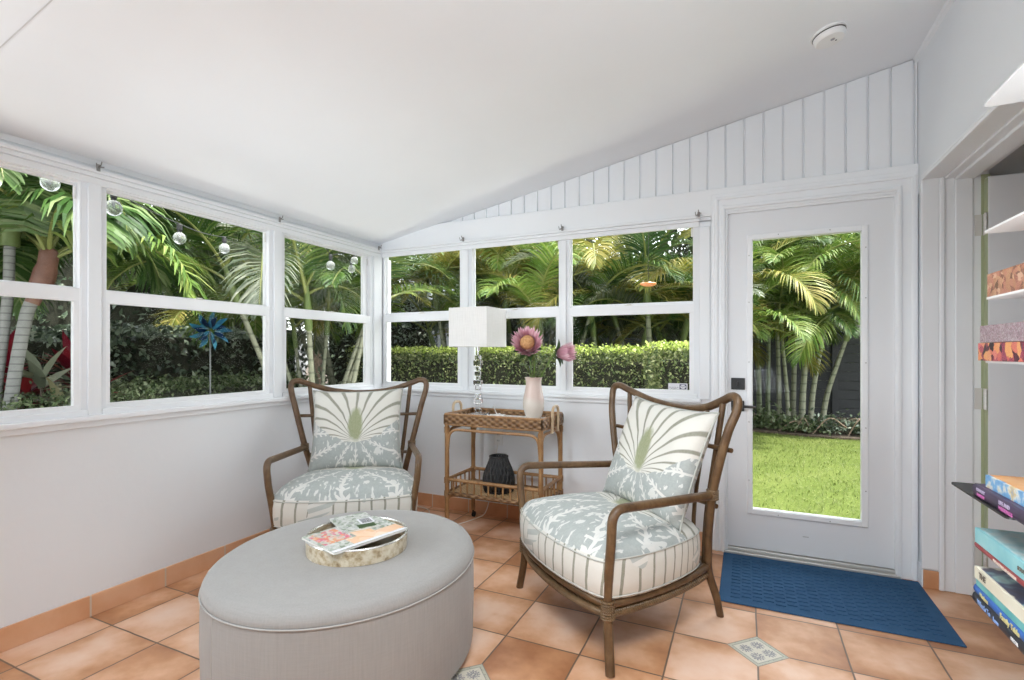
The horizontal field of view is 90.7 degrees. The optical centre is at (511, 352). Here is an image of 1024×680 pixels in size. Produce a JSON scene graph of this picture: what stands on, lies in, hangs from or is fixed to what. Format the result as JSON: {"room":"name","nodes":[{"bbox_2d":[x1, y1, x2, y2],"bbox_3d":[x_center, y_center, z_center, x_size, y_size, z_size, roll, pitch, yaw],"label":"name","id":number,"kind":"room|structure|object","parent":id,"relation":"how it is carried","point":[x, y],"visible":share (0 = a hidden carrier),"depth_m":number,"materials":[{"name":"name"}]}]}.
{"room":"sunroom","nodes":[
{"label":"sunroom","id":0,"kind":"room"},
{"bbox_2d":[0,132,390,627],"bbox_3d":[-2.365,0.223,1.581,0.120,2.335,6.090,0,0,25],"label":"wall","id":1,"kind":"structure","parent":0,"point":[84,512],"depth_m":2.47,"materials":[{"name":"paint"}]},
{"bbox_2d":[0,161,87,423],"bbox_3d":[-2.173,-0.244,1.909,0.070,1.082,0.936,0,0,25],"label":"window","id":2,"kind":"structure","parent":1,"relation":"in","point":[8,288],"depth_m":2.26,"materials":[{"name":"paint"}]},
{"bbox_2d":[0,529,269,652],"bbox_3d":[-2.330,1.171,1.499,0.012,0.097,5.970,0,0,25],"label":"baseboard","id":3,"kind":"structure","parent":1,"relation":"attached to","point":[19,633],"depth_m":2.39,"materials":[{"name":"tile"}]},
{"bbox_2d":[102,188,272,413],"bbox_3d":[-1.754,-0.244,2.817,0.070,1.082,0.949,0,0,25],"label":"window","id":4,"kind":"structure","parent":1,"relation":"in","point":[112,297],"depth_m":2.75,"materials":[{"name":"paint"}]},
{"bbox_2d":[0,138,377,246],"bbox_3d":[-2.333,-0.868,1.501,0.006,0.006,5.970,0,0,25],"label":"trim","id":5,"kind":"structure","parent":1,"relation":"attached to","point":[0,138],"depth_m":2.60,"materials":[{"name":"paint"}]},
{"bbox_2d":[0,142,382,257],"bbox_3d":[-2.321,-0.811,1.489,0.038,0.066,5.960,0,0,25],"label":"trim","id":6,"kind":"structure","parent":1,"relation":"attached to","point":[9,153],"depth_m":2.59,"materials":[{"name":"paint"}]},
{"bbox_2d":[0,387,382,436],"bbox_3d":[-2.330,0.318,1.499,0.072,0.054,5.970,0,0,25],"label":"sill","id":7,"kind":"structure","parent":1,"relation":"attached to","point":[49,425],"depth_m":2.48,"materials":[{"name":"paint"}]},
{"bbox_2d":[282,234,373,396],"bbox_3d":[-1.340,-0.244,3.716,0.070,1.082,0.887,0,0,25],"label":"window","id":8,"kind":"structure","parent":1,"relation":"in","point":[365,317],"depth_m":3.90,"materials":[{"name":"paint"}]},
{"bbox_2d":[373,256,382,387],"bbox_3d":[-1.102,-0.244,4.161,0.012,1.071,0.108,0,0,25],"label":"trim","id":9,"kind":"structure","parent":1,"relation":"attached to","point":[377,262],"depth_m":4.15,"materials":[{"name":"paint"}]},
{"bbox_2d":[0,0,946,243],"bbox_3d":[-0.717,-1.332,0.535,3.950,0.912,6.570,0,0,25],"label":"ceiling","id":10,"kind":"structure","parent":0,"point":[377,121],"depth_m":2.25,"materials":[{"name":"paint"}]},
{"bbox_2d":[810,21,846,49],"bbox_3d":[1.472,-1.467,2.352,0.146,0.065,0.146,0,0,-36],"label":"smoke detector","id":11,"kind":"object","parent":10,"relation":"attached to","point":[829,35],"visible":1,"depth_m":2.32,"materials":[{"name":"white plastic"}]},
{"bbox_2d":[0,504,1023,679],"bbox_3d":[0.674,1.270,0.113,6.870,0.100,6.210,0,0,25],"label":"floor","id":12,"kind":"structure","parent":0,"point":[532,631],"depth_m":2.14,"materials":[{"name":"tile"}]},
{"bbox_2d":[198,510,473,679],"bbox_3d":[-0.650,0.995,2.036,1.000,0.450,1.100,0,0,25],"label":"ottoman","id":13,"kind":"object","parent":12,"relation":"on","point":[267,611],"visible":0.84,"depth_m":1.66,"materials":[{"name":"fabric"}]},
{"bbox_2d":[305,517,407,566],"bbox_3d":[-0.610,0.741,2.000,0.391,0.061,0.379,0,0,17],"label":"oval tray","id":14,"kind":"object","parent":13,"relation":"on","point":[384,549],"visible":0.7,"depth_m":1.85,"materials":[{"name":"beige stone"}]},
{"bbox_2d":[302,516,406,554],"bbox_3d":[-0.609,0.709,1.975,0.225,0.010,0.327,1,1,39],"label":"magazine","id":15,"kind":"object","parent":14,"relation":"on","point":[332,541],"visible":0.95,"depth_m":1.93,"materials":[{"name":"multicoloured paper"}]},
{"bbox_2d":[308,529,351,545],"bbox_3d":[-0.693,0.703,1.924,0.128,0.002,0.115,2,1,39],"label":"flower picture","id":16,"kind":"object","parent":15,"relation":"on","point":[328,537],"depth_m":1.92},
{"bbox_2d":[329,512,380,533],"bbox_3d":[-0.646,0.700,2.082,0.154,0.007,0.196,0,0,-34],"label":"magazine","id":17,"kind":"object","parent":15,"relation":"on","point":[359,521],"visible":1,"depth_m":2.07,"materials":[{"name":"white paper"}]},
{"bbox_2d":[263,377,428,531],"bbox_3d":[-0.975,0.698,3.108,0.913,1.053,0.812,0,0,-9],"label":"armchair","id":18,"kind":"object","parent":12,"relation":"on","point":[329,491],"visible":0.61,"depth_m":2.82,"materials":[{"name":"fabric"}]},
{"bbox_2d":[273,466,417,527],"bbox_3d":[-0.964,0.837,3.039,0.789,0.243,0.672,0,0,-9],"label":"seat cushion","id":19,"kind":"object","parent":18,"relation":"on","point":[329,491],"depth_m":2.77,"materials":[{"name":"white fabric"}]},
{"bbox_2d":[308,388,402,471],"bbox_3d":[-1.000,0.498,3.268,0.586,0.516,0.265,0,0,-10],"label":"throw pillow","id":20,"kind":"object","parent":18,"relation":"on","point":[351,429],"visible":0.94,"depth_m":3.20,"materials":[{"name":"grey fabric"}]},
{"bbox_2d":[444,400,563,518],"bbox_3d":[-0.052,0.781,3.441,0.760,0.877,0.411,0,0,25],"label":"bar cart","id":21,"kind":"object","parent":12,"relation":"on","point":[514,419],"visible":0.91,"depth_m":3.35,"materials":[{"name":"wicker"}]},
{"bbox_2d":[449,306,505,433],"bbox_3d":[-0.206,0.151,3.589,0.360,0.917,0.350,0,0,25],"label":"table lamp","id":22,"kind":"object","parent":21,"relation":"on","point":[480,326],"visible":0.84,"depth_m":3.47,"materials":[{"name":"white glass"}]},
{"bbox_2d":[482,453,514,494],"bbox_3d":[-0.090,0.825,3.445,0.223,0.245,0.223,0,0,25],"label":"vase","id":23,"kind":"object","parent":21,"relation":"on","point":[498,469],"visible":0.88,"depth_m":3.38,"materials":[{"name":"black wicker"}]},
{"bbox_2d":[444,409,563,430],"bbox_3d":[-0.054,0.453,3.438,0.717,0.065,0.398,0,0,25],"label":"tray","id":24,"kind":"object","parent":21,"relation":"on","point":[514,419],"depth_m":3.29,"materials":[{"name":"wicker"}]},
{"bbox_2d":[523,377,543,417],"bbox_3d":[0.139,0.305,3.251,0.139,0.288,0.139,0,0,25],"label":"vase","id":25,"kind":"object","parent":21,"relation":"on","point":[533,400],"visible":0.81,"depth_m":3.20,"materials":[{"name":"ceramic"}]},
{"bbox_2d":[510,326,542,377],"bbox_3d":[0.098,0.039,3.251,0.212,0.424,0.203,0,0,5],"label":"flower","id":26,"kind":"object","parent":25,"relation":"in","point":[527,342],"visible":0.98,"depth_m":3.23,"materials":[{"name":"pink plant"}]},
{"bbox_2d":[522,355,548,377],"bbox_3d":[0.153,0.130,3.243,0.205,0.242,0.123,0,0,25],"label":"sprig","id":27,"kind":"object","parent":25,"relation":"in","point":[533,365],"visible":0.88,"depth_m":3.24,"materials":[{"name":"green plant"}]},
{"bbox_2d":[540,340,576,376],"bbox_3d":[0.297,0.084,3.220,0.191,0.336,0.249,0,0,-43],"label":"bud","id":28,"kind":"object","parent":25,"relation":"in","point":[566,352],"visible":0.98,"depth_m":3.19,"materials":[{"name":"pink plant"}]},
{"bbox_2d":[516,382,742,677],"bbox_3d":[0.504,0.698,2.402,0.812,1.053,0.913,0,0,-25],"label":"armchair","id":29,"kind":"object","parent":12,"relation":"on","point":[615,557],"visible":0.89,"depth_m":2.13,"materials":[{"name":"wicker"}]},
{"bbox_2d":[520,492,699,598],"bbox_3d":[0.441,0.837,2.373,0.672,0.243,0.789,0,0,-25],"label":"seat cushion","id":30,"kind":"object","parent":29,"relation":"on","point":[565,535],"depth_m":2.09,"materials":[{"name":"white fabric"}]},
{"bbox_2d":[602,395,718,533],"bbox_3d":[0.687,0.500,2.425,0.266,0.534,0.603,0,0,-23],"label":"throw pillow","id":31,"kind":"object","parent":29,"relation":"on","point":[661,449],"visible":0.92,"depth_m":2.29,"materials":[{"name":"grey fabric"}]},
{"bbox_2d":[724,545,900,578],"bbox_3d":[1.715,1.202,2.953,0.875,0.036,0.140,0,0,25],"label":"threshold","id":32,"kind":"object","parent":12,"relation":"on","point":[807,560],"visible":0.47,"depth_m":2.89,"materials":[{"name":"silver metal"}]},
{"bbox_2d":[719,552,966,647],"bbox_3d":[1.579,1.214,2.575,0.950,0.012,0.650,0,0,25],"label":"doormat","id":33,"kind":"object","parent":12,"relation":"on","point":[896,606],"visible":1,"depth_m":2.51,"materials":[{"name":"blue fabric"}]},
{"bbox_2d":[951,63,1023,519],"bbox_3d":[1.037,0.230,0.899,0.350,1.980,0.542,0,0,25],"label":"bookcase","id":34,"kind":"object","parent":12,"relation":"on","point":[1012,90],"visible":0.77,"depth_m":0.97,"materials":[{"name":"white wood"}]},
{"bbox_2d":[951,482,1014,519],"bbox_3d":[1.113,0.308,1.005,0.300,0.004,0.286,0,0,25],"label":"shelf","id":35,"kind":"object","parent":34,"relation":"attached to","point":[965,487],"depth_m":1.08,"materials":[{"name":"metal"}]},
{"bbox_2d":[972,483,1023,524],"bbox_3d":[1.017,0.293,0.910,0.202,0.025,0.300,0,0,25],"label":"book","id":36,"kind":"object","parent":34,"relation":"on","point":[1007,506],"visible":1,"depth_m":0.97,"materials":[{"name":"purple paper"}]},
{"bbox_2d":[986,475,1023,506],"bbox_3d":[1.018,0.268,0.889,0.192,0.026,0.280,0,0,24],"label":"book","id":37,"kind":"object","parent":36,"relation":"on","point":[1010,487],"visible":1,"depth_m":0.99,"materials":[{"name":"blue paper"}]},
{"bbox_2d":[991,475,1023,490],"bbox_3d":[1.021,0.255,0.888,0.183,0.001,0.278,0,0,24],"label":"art","id":38,"kind":"object","parent":37,"relation":"on","point":[1006,483],"depth_m":1.00},
{"bbox_2d":[972,591,1023,654],"bbox_3d":[1.021,0.524,0.919,0.202,0.022,0.280,0,0,25],"label":"book","id":39,"kind":"object","parent":34,"relation":"on","point":[987,609],"visible":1,"depth_m":0.97,"materials":[{"name":"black paper"}]},
{"bbox_2d":[973,584,1023,641],"bbox_3d":[1.021,0.503,0.907,0.212,0.018,0.290,0,0,25],"label":"book","id":40,"kind":"object","parent":39,"relation":"on","point":[987,600],"visible":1,"depth_m":0.96,"materials":[{"name":"blue paper"}]},
{"bbox_2d":[976,579,1023,631],"bbox_3d":[1.020,0.486,0.909,0.200,0.014,0.270,0,0,25],"label":"book","id":41,"kind":"object","parent":40,"relation":"on","point":[981,586],"visible":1,"depth_m":0.97,"materials":[{"name":"teal paper"}]},
{"bbox_2d":[975,565,1023,623],"bbox_3d":[1.024,0.466,0.911,0.212,0.025,0.270,0,0,24],"label":"book","id":42,"kind":"object","parent":41,"relation":"on","point":[1008,591],"visible":1,"depth_m":0.98,"materials":[{"name":"white paper"}]},
{"bbox_2d":[979,566,1023,605],"bbox_3d":[1.028,0.454,0.909,0.203,0.001,0.268,0,0,24],"label":"art","id":43,"kind":"object","parent":42,"relation":"on","point":[1009,589],"depth_m":0.99},
{"bbox_2d":[974,542,1023,586],"bbox_3d":[1.019,0.409,0.914,0.202,0.013,0.270,0,0,25],"label":"book","id":44,"kind":"object","parent":34,"relation":"on","point":[1002,566],"visible":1,"depth_m":0.96,"materials":[{"name":"red paper"}]},
{"bbox_2d":[975,527,1023,579],"bbox_3d":[1.023,0.387,0.909,0.212,0.030,0.270,0,0,24],"label":"book","id":45,"kind":"object","parent":44,"relation":"on","point":[1006,546],"visible":1,"depth_m":0.99,"materials":[{"name":"teal paper"}]},
{"bbox_2d":[980,528,1023,560],"bbox_3d":[1.026,0.372,0.907,0.203,0.001,0.268,0,0,24],"label":"art","id":46,"kind":"object","parent":45,"relation":"on","point":[1010,544],"depth_m":1.00},
{"bbox_2d":[978,342,1023,361],"bbox_3d":[1.013,-0.001,0.900,0.200,0.036,0.260,0,0,25],"label":"book","id":47,"kind":"object","parent":34,"relation":"on","point":[1000,351],"visible":1,"depth_m":0.96,"materials":[{"name":"multicoloured paper"}]},
{"bbox_2d":[980,321,1023,342],"bbox_3d":[1.009,-0.037,0.891,0.200,0.034,0.260,0,0,25],"label":"book","id":48,"kind":"object","parent":47,"relation":"on","point":[1006,332],"visible":1,"depth_m":0.96,"materials":[{"name":"pink paper"}]},
{"bbox_2d":[984,63,1023,106],"bbox_3d":[1.018,-0.497,0.826,0.284,0.004,0.312,0,0,25],"label":"shelf","id":49,"kind":"object","parent":34,"relation":"attached to","point":[1012,91],"depth_m":0.97,"materials":[{"name":"white wood"}]},
{"bbox_2d":[985,211,1023,233],"bbox_3d":[1.017,-0.241,0.824,0.284,0.004,0.308,0,0,25],"label":"shelf","id":50,"kind":"object","parent":34,"relation":"attached to","point":[1015,223],"depth_m":0.96,"materials":[{"name":"white wood"}]},
{"bbox_2d":[986,289,1023,299],"bbox_3d":[1.015,-0.107,0.820,0.284,0.004,0.300,0,0,25],"label":"shelf","id":51,"kind":"object","parent":34,"relation":"attached to","point":[1019,294],"depth_m":0.96,"materials":[{"name":"white wood"}]},
{"bbox_2d":[987,263,1023,296],"bbox_3d":[0.995,-0.133,0.860,0.200,0.047,0.260,0,0,25],"label":"book","id":52,"kind":"object","parent":34,"relation":"on","point":[1010,279],"visible":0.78,"depth_m":0.94,"materials":[{"name":"orange paper"}]},
{"bbox_2d":[383,60,916,531],"bbox_3d":[0.588,-0.119,3.506,3.750,3.018,0.120,0,0,25],"label":"wall","id":53,"kind":"structure","parent":0,"point":[868,122],"depth_m":3.22,"materials":[{"name":"paint"}]},
{"bbox_2d":[87,183,709,414],"bbox_3d":[-0.500,-0.242,3.272,3.286,1.075,1.124,0,0,-14],"label":"window frame","id":54,"kind":"structure","parent":53,"relation":"attached to","point":[94,192],"depth_m":3.14,"materials":[{"name":"paint"}]},
{"bbox_2d":[382,250,461,389],"bbox_3d":[-0.722,-0.260,4.070,0.775,1.113,0.070,0,0,25],"label":"window","id":55,"kind":"structure","parent":53,"relation":"in","point":[432,315],"depth_m":4.14,"materials":[{"name":"paint"}]},
{"bbox_2d":[468,241,560,393],"bbox_3d":[0.022,-0.260,3.727,0.748,1.113,0.070,0,0,25],"label":"window","id":56,"kind":"structure","parent":53,"relation":"in","point":[532,312],"depth_m":3.69,"materials":[{"name":"paint"}]},
{"bbox_2d":[382,216,698,257],"bbox_3d":[0.041,-0.817,3.672,2.478,0.066,0.038,0,0,25],"label":"trim","id":57,"kind":"structure","parent":53,"relation":"attached to","point":[688,221],"depth_m":3.56,"materials":[{"name":"paint"}]},
{"bbox_2d":[383,387,700,403],"bbox_3d":[0.057,0.318,3.679,2.480,0.054,0.072,0,0,25],"label":"sill","id":58,"kind":"structure","parent":53,"relation":"attached to","point":[415,391],"depth_m":3.56,"materials":[{"name":"paint"}]},
{"bbox_2d":[417,492,702,547],"bbox_3d":[0.081,1.171,3.667,2.550,0.097,0.012,0,0,25],"label":"baseboard","id":59,"kind":"structure","parent":53,"relation":"attached to","point":[433,500],"depth_m":3.84,"materials":[{"name":"tile"}]},
{"bbox_2d":[566,227,696,398],"bbox_3d":[0.781,-0.260,3.377,0.863,1.113,0.070,0,0,25],"label":"window","id":60,"kind":"structure","parent":53,"relation":"in","point":[682,306],"depth_m":3.35,"materials":[{"name":"paint"}]},
{"bbox_2d":[381,163,918,248],"bbox_3d":[0.541,-0.924,3.452,3.590,0.164,0.018,0,0,25],"label":"trim","id":61,"kind":"structure","parent":53,"relation":"attached to","point":[681,204],"depth_m":3.40,"materials":[{"name":"paint"}]},
{"bbox_2d":[728,197,894,568],"bbox_3d":[1.700,0.163,2.921,0.835,2.035,0.102,0,0,25],"label":"door","id":62,"kind":"structure","parent":53,"relation":"in","point":[869,539],"depth_m":2.86,"materials":[{"name":"paint"}]},
{"bbox_2d":[917,0,1023,571],"bbox_3d":[1.042,-0.179,-0.057,0.260,3.039,6.210,0,0,25],"label":"wall","id":63,"kind":"structure","parent":0,"point":[978,45],"depth_m":2.19,"materials":[{"name":"paint"}]},
{"bbox_2d":[711,102,1023,594],"bbox_3d":[1.500,0.125,2.166,1.294,2.190,1.550,0,0,25],"label":"door frame","id":64,"kind":"structure","parent":63,"relation":"attached to","point":[951,186],"depth_m":2.59,"materials":[{"name":"paint"}]},
{"bbox_2d":[923,569,938,589],"bbox_3d":[2.158,1.173,2.605,0.064,0.094,0.010,0,0,25],"label":"baseboard","id":65,"kind":"structure","parent":63,"relation":"attached to","point":[930,578],"depth_m":2.60,"materials":[{"name":"tile"}]},
{"bbox_2d":[913,0,954,61],"bbox_3d":[0.914,-1.566,0.002,0.022,0.026,5.970,0,0,25],"label":"trim","id":66,"kind":"structure","parent":63,"relation":"attached to","point":[948,3],"depth_m":2.44,"materials":[{"name":"paint"}]},
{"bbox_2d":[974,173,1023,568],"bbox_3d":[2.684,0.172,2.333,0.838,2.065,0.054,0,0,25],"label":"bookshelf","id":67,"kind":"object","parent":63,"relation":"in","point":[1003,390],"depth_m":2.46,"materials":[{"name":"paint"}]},
{"bbox_2d":[989,144,1023,175],"bbox_3d":[2.502,-0.030,-0.664,2.900,2.500,6.090,0,0,25],"label":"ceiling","id":68,"kind":"structure","parent":0,"point":[1013,163],"depth_m":2.53,"materials":[{"name":"paint"}]},
{"label":"outside","id":69,"kind":"structure","parent":0,"visible":0},
{"bbox_2d":[753,431,859,518],"bbox_3d":[3.143,1.496,6.810,80.000,0.288,75.000,0,0,25],"label":"lawn","id":70,"kind":"structure","parent":69,"point":[780,498],"depth_m":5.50,"materials":[{"name":"green plant"}]},
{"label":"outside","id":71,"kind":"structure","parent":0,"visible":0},
{"bbox_2d":[306,365,859,440],"bbox_3d":[-5.868,1.340,23.083,50.000,0.040,53.000,0,0,25],"label":"garden bed","id":72,"kind":"object","parent":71,"point":[834,435],"visible":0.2,"depth_m":8.20,"materials":[{"name":"green plant"}]},
{"bbox_2d":[1,329,69,410],"bbox_3d":[-4.547,0.561,4.628,0.978,1.561,0.743,0,0,25],"label":"cordyline","id":73,"kind":"object","parent":72,"relation":"on","point":[25,387],"visible":0.27,"depth_m":4.57,"materials":[{"name":"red plant"}]},
{"bbox_2d":[1,347,70,407],"bbox_3d":[-3.993,0.627,4.424,0.796,1.430,0.769,0,0,1],"label":"cordyline","id":74,"kind":"object","parent":72,"relation":"on","point":[36,373],"visible":0.33,"depth_m":4.38,"materials":[{"name":"green plant"}]},
{"bbox_2d":[4,323,113,408],"bbox_3d":[-6.350,0.506,4.567,1.490,1.765,4.372,0,0,25],"label":"shrub","id":75,"kind":"object","parent":72,"relation":"on","point":[41,340],"visible":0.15,"depth_m":5.73,"materials":[{"name":"green plant"}]},
{"bbox_2d":[0,381,165,410],"bbox_3d":[-4.132,0.812,3.934,1.282,1.121,2.264,0,0,25],"label":"shrub","id":76,"kind":"object","parent":72,"relation":"on","point":[26,402],"visible":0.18,"depth_m":4.29,"materials":[{"name":"green plant"}]},
{"bbox_2d":[35,330,131,394],"bbox_3d":[-4.282,0.561,4.982,0.881,1.561,0.797,0,0,-45],"label":"cordyline","id":77,"kind":"object","parent":72,"relation":"on","point":[64,359],"visible":0.12,"depth_m":4.89,"materials":[{"name":"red plant"}]},
{"bbox_2d":[0,167,221,410],"bbox_3d":[-4.058,-0.437,4.125,2.822,3.558,2.871,0,0,-41],"label":"palm","id":78,"kind":"object","parent":72,"relation":"on","point":[33,218],"visible":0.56,"depth_m":4.09,"materials":[{"name":"green plant"}]},
{"bbox_2d":[128,199,249,265],"bbox_3d":[-2.968,-0.937,3.734,1.534,0.294,5.347,0,0,-15],"label":"cord","id":79,"kind":"object","parent":78,"relation":"attached to","point":[128,199],"visible":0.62,"depth_m":3.36,"materials":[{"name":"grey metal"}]},
{"bbox_2d":[39,178,60,191],"bbox_3d":[-2.281,-0.862,2.498,0.078,0.135,0.078,0,0,25],"label":"bulb","id":80,"kind":"object","parent":79,"relation":"hanging from","point":[49,185],"visible":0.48,"depth_m":2.48,"materials":[{"name":"clear glass"}]},
{"bbox_2d":[107,195,122,215],"bbox_3d":[-2.061,-0.771,2.615,0.078,0.135,0.078,0,0,25],"label":"bulb","id":81,"kind":"object","parent":79,"relation":"hanging from","point":[114,208],"visible":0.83,"depth_m":2.60,"materials":[{"name":"clear glass"}]},
{"bbox_2d":[173,223,185,243],"bbox_3d":[-2.058,-0.732,3.130,0.072,0.129,0.072,0,0,25],"label":"bulb","id":82,"kind":"object","parent":79,"relation":"hanging from","point":[179,237],"visible":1,"depth_m":3.12,"materials":[{"name":"clear glass"}]},
{"bbox_2d":[0,245,289,340],"bbox_3d":[-7.856,-0.182,6.612,1.268,3.220,11.646,0,0,25],"label":"hedge","id":83,"kind":"object","parent":72,"relation":"on","point":[61,314],"visible":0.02,"depth_m":8.44,"materials":[{"name":"green plant"}]},
{"bbox_2d":[55,204,237,296],"bbox_3d":[-4.461,-0.523,5.377,2.794,3.727,3.173,0,0,19],"label":"areca palm","id":84,"kind":"object","parent":72,"relation":"on","point":[166,291],"visible":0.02,"depth_m":6.71,"materials":[{"name":"green plant"}]},
{"bbox_2d":[56,317,308,391],"bbox_3d":[-4.777,0.465,7.757,1.442,1.812,3.284,0,0,25],"label":"shrub","id":85,"kind":"object","parent":72,"relation":"on","point":[146,349],"visible":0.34,"depth_m":6.98,"materials":[{"name":"green plant"}]},
{"bbox_2d":[189,312,231,393],"bbox_3d":[-3.376,0.436,5.681,0.435,1.807,0.255,0,0,-34],"label":"spinner","id":86,"kind":"object","parent":72,"relation":"on","point":[218,327],"visible":0.95,"depth_m":5.69,"materials":[{"name":"blue metal"}]},
{"bbox_2d":[110,368,318,401],"bbox_3d":[-3.783,0.804,6.488,0.973,1.137,2.783,0,0,25],"label":"shrub","id":87,"kind":"object","parent":72,"relation":"on","point":[182,391],"visible":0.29,"depth_m":6.04,"materials":[{"name":"green plant"}]},
{"bbox_2d":[111,227,344,345],"bbox_3d":[-5.177,-0.486,9.637,4.039,3.668,4.059,0,0,-1],"label":"areca palm","id":88,"kind":"object","parent":72,"relation":"on","point":[177,316],"visible":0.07,"depth_m":8.68,"materials":[{"name":"plant"}]},
{"bbox_2d":[107,202,477,386],"bbox_3d":[-2.494,-0.455,6.486,3.898,3.607,4.890,0,0,5],"label":"areca palm","id":89,"kind":"object","parent":72,"relation":"on","point":[323,280],"visible":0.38,"depth_m":5.96,"materials":[{"name":"plant"}]},
{"bbox_2d":[197,223,487,384],"bbox_3d":[-3.050,-0.502,8.529,4.662,3.697,4.343,0,0,25],"label":"areca palm","id":90,"kind":"object","parent":72,"relation":"on","point":[318,325],"visible":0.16,"depth_m":8.26,"materials":[{"name":"plant"}]},
{"bbox_2d":[290,242,405,383],"bbox_3d":[-5.372,-2.794,14.132,6.155,8.286,5.457,0,0,-21],"label":"leafy tree","id":91,"kind":"object","parent":72,"relation":"on","point":[317,361],"visible":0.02,"depth_m":13.58,"materials":[{"name":"green plant"}]},
{"bbox_2d":[318,294,439,384],"bbox_3d":[-3.197,-0.004,12.168,3.015,2.826,1.270,0,0,25],"label":"hedge","id":92,"kind":"object","parent":72,"relation":"on","point":[409,334],"visible":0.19,"depth_m":11.77,"materials":[{"name":"green plant"}]},
{"bbox_2d":[408,248,504,359],"bbox_3d":[-1.374,-0.679,10.760,3.963,4.048,3.710,0,0,25],"label":"areca palm","id":93,"kind":"object","parent":72,"relation":"on","point":[436,328],"visible":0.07,"depth_m":10.01,"materials":[{"name":"plant"}]},
{"bbox_2d":[350,241,573,360],"bbox_3d":[-0.633,-0.431,9.043,4.538,3.561,3.487,0,0,-5],"label":"areca palm","id":94,"kind":"object","parent":72,"relation":"on","point":[497,265],"visible":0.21,"depth_m":8.41,"materials":[{"name":"plant"}]},
{"bbox_2d":[344,342,659,388],"bbox_3d":[-0.336,0.622,7.310,4.922,1.514,0.945,0,0,25],"label":"clipped hedge","id":95,"kind":"object","parent":72,"relation":"on","point":[604,372],"visible":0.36,"depth_m":6.86,"materials":[{"name":"green plant"}]},
{"bbox_2d":[414,244,632,360],"bbox_3d":[0.410,-0.779,9.896,3.767,4.253,4.663,0,0,8],"label":"areca palm","id":96,"kind":"object","parent":72,"relation":"on","point":[508,323],"visible":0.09,"depth_m":8.96,"materials":[{"name":"plant"}]},
{"bbox_2d":[400,234,691,361],"bbox_3d":[0.685,-0.466,8.281,4.754,3.629,4.204,0,0,25],"label":"areca palm","id":97,"kind":"object","parent":72,"relation":"on","point":[579,250],"visible":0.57,"depth_m":7.53,"materials":[{"name":"plant"}]},
{"bbox_2d":[481,245,760,360],"bbox_3d":[1.807,-0.210,8.638,4.445,3.115,4.366,0,0,29],"label":"areca palm","id":98,"kind":"object","parent":72,"relation":"on","point":[603,286],"visible":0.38,"depth_m":7.86,"materials":[{"name":"plant"}]},
{"bbox_2d":[573,228,692,337],"bbox_3d":[3.817,-2.919,13.734,6.132,8.535,6.148,0,0,-1],"label":"leafy tree","id":99,"kind":"object","parent":72,"relation":"on","point":[680,245],"visible":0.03,"depth_m":12.27,"materials":[{"name":"green plant"}]},
{"bbox_2d":[453,329,859,417],"bbox_3d":[4.882,0.440,11.068,14.590,1.800,0.090,0,0,25],"label":"fence","id":100,"kind":"object","parent":72,"relation":"on","point":[846,384],"visible":0.06,"depth_m":10.36,"materials":[{"name":"black wood"}]},
{"bbox_2d":[536,229,778,387],"bbox_3d":[2.315,-0.421,8.354,3.849,3.537,4.192,0,0,-24],"label":"areca palm","id":101,"kind":"object","parent":72,"relation":"on","point":[685,262],"visible":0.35,"depth_m":7.71,"materials":[{"name":"plant"}]},
{"bbox_2d":[637,339,688,389],"bbox_3d":[2.039,0.587,5.788,1.089,1.528,0.879,0,0,25],"label":"clipped hedge","id":102,"kind":"object","parent":72,"relation":"on","point":[672,369],"visible":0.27,"depth_m":5.66,"materials":[{"name":"green plant"}]},
{"bbox_2d":[492,288,859,408],"bbox_3d":[6.043,-0.123,11.980,14.322,3.054,1.300,0,0,25],"label":"hedge","id":103,"kind":"object","parent":72,"relation":"on","point":[514,322],"visible":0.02,"depth_m":11.65,"materials":[{"name":"green plant"}]},
{"bbox_2d":[573,235,837,376],"bbox_3d":[3.110,-0.575,8.719,4.136,3.850,4.394,0,0,-16],"label":"areca palm","id":104,"kind":"object","parent":72,"relation":"on","point":[811,300],"visible":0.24,"depth_m":7.88,"materials":[{"name":"plant"}]},
{"bbox_2d":[666,228,838,418],"bbox_3d":[4.761,-0.910,10.155,3.534,4.506,3.473,0,0,25],"label":"areca palm","id":105,"kind":"object","parent":72,"relation":"on","point":[758,370],"visible":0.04,"depth_m":9.98,"materials":[{"name":"plant"}]},
{"bbox_2d":[753,400,808,429],"bbox_3d":[4.385,1.089,8.704,1.372,0.508,0.844,0,0,0],"label":"plant","id":106,"kind":"object","parent":72,"relation":"on","point":[770,424],"visible":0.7,"depth_m":8.62,"materials":[{"name":"green plant"}]},
{"bbox_2d":[765,408,835,433],"bbox_3d":[4.740,1.122,8.323,1.056,0.442,0.701,0,0,25],"label":"plant","id":107,"kind":"object","parent":72,"relation":"on","point":[790,427],"visible":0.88,"depth_m":8.27,"materials":[{"name":"green plant"}]},
{"bbox_2d":[753,232,859,426],"bbox_3d":[5.247,-0.449,8.964,4.123,3.590,3.651,0,0,40],"label":"areca palm","id":108,"kind":"object","parent":72,"relation":"on","point":[791,250],"visible":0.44,"depth_m":8.58,"materials":[{"name":"plant"}]},
{"bbox_2d":[753,233,859,340],"bbox_3d":[6.355,-0.518,8.550,4.262,3.734,2.944,0,0,2],"label":"areca palm","id":109,"kind":"object","parent":72,"relation":"on","point":[823,257],"visible":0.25,"depth_m":8.30,"materials":[{"name":"green plant"}]},
{"bbox_2d":[755,232,859,398],"bbox_3d":[6.707,-0.855,10.645,4.456,4.406,5.348,0,0,-25],"label":"areca palm","id":110,"kind":"object","parent":72,"relation":"on","point":[833,303],"visible":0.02,"depth_m":10.15,"materials":[{"name":"plant"}]},
{"bbox_2d":[802,407,859,436],"bbox_3d":[5.219,1.122,8.128,1.047,0.443,1.039,0,0,-29],"label":"plant","id":111,"kind":"object","parent":72,"relation":"on","point":[830,425],"visible":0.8,"depth_m":8.12,"materials":[{"name":"green plant"}]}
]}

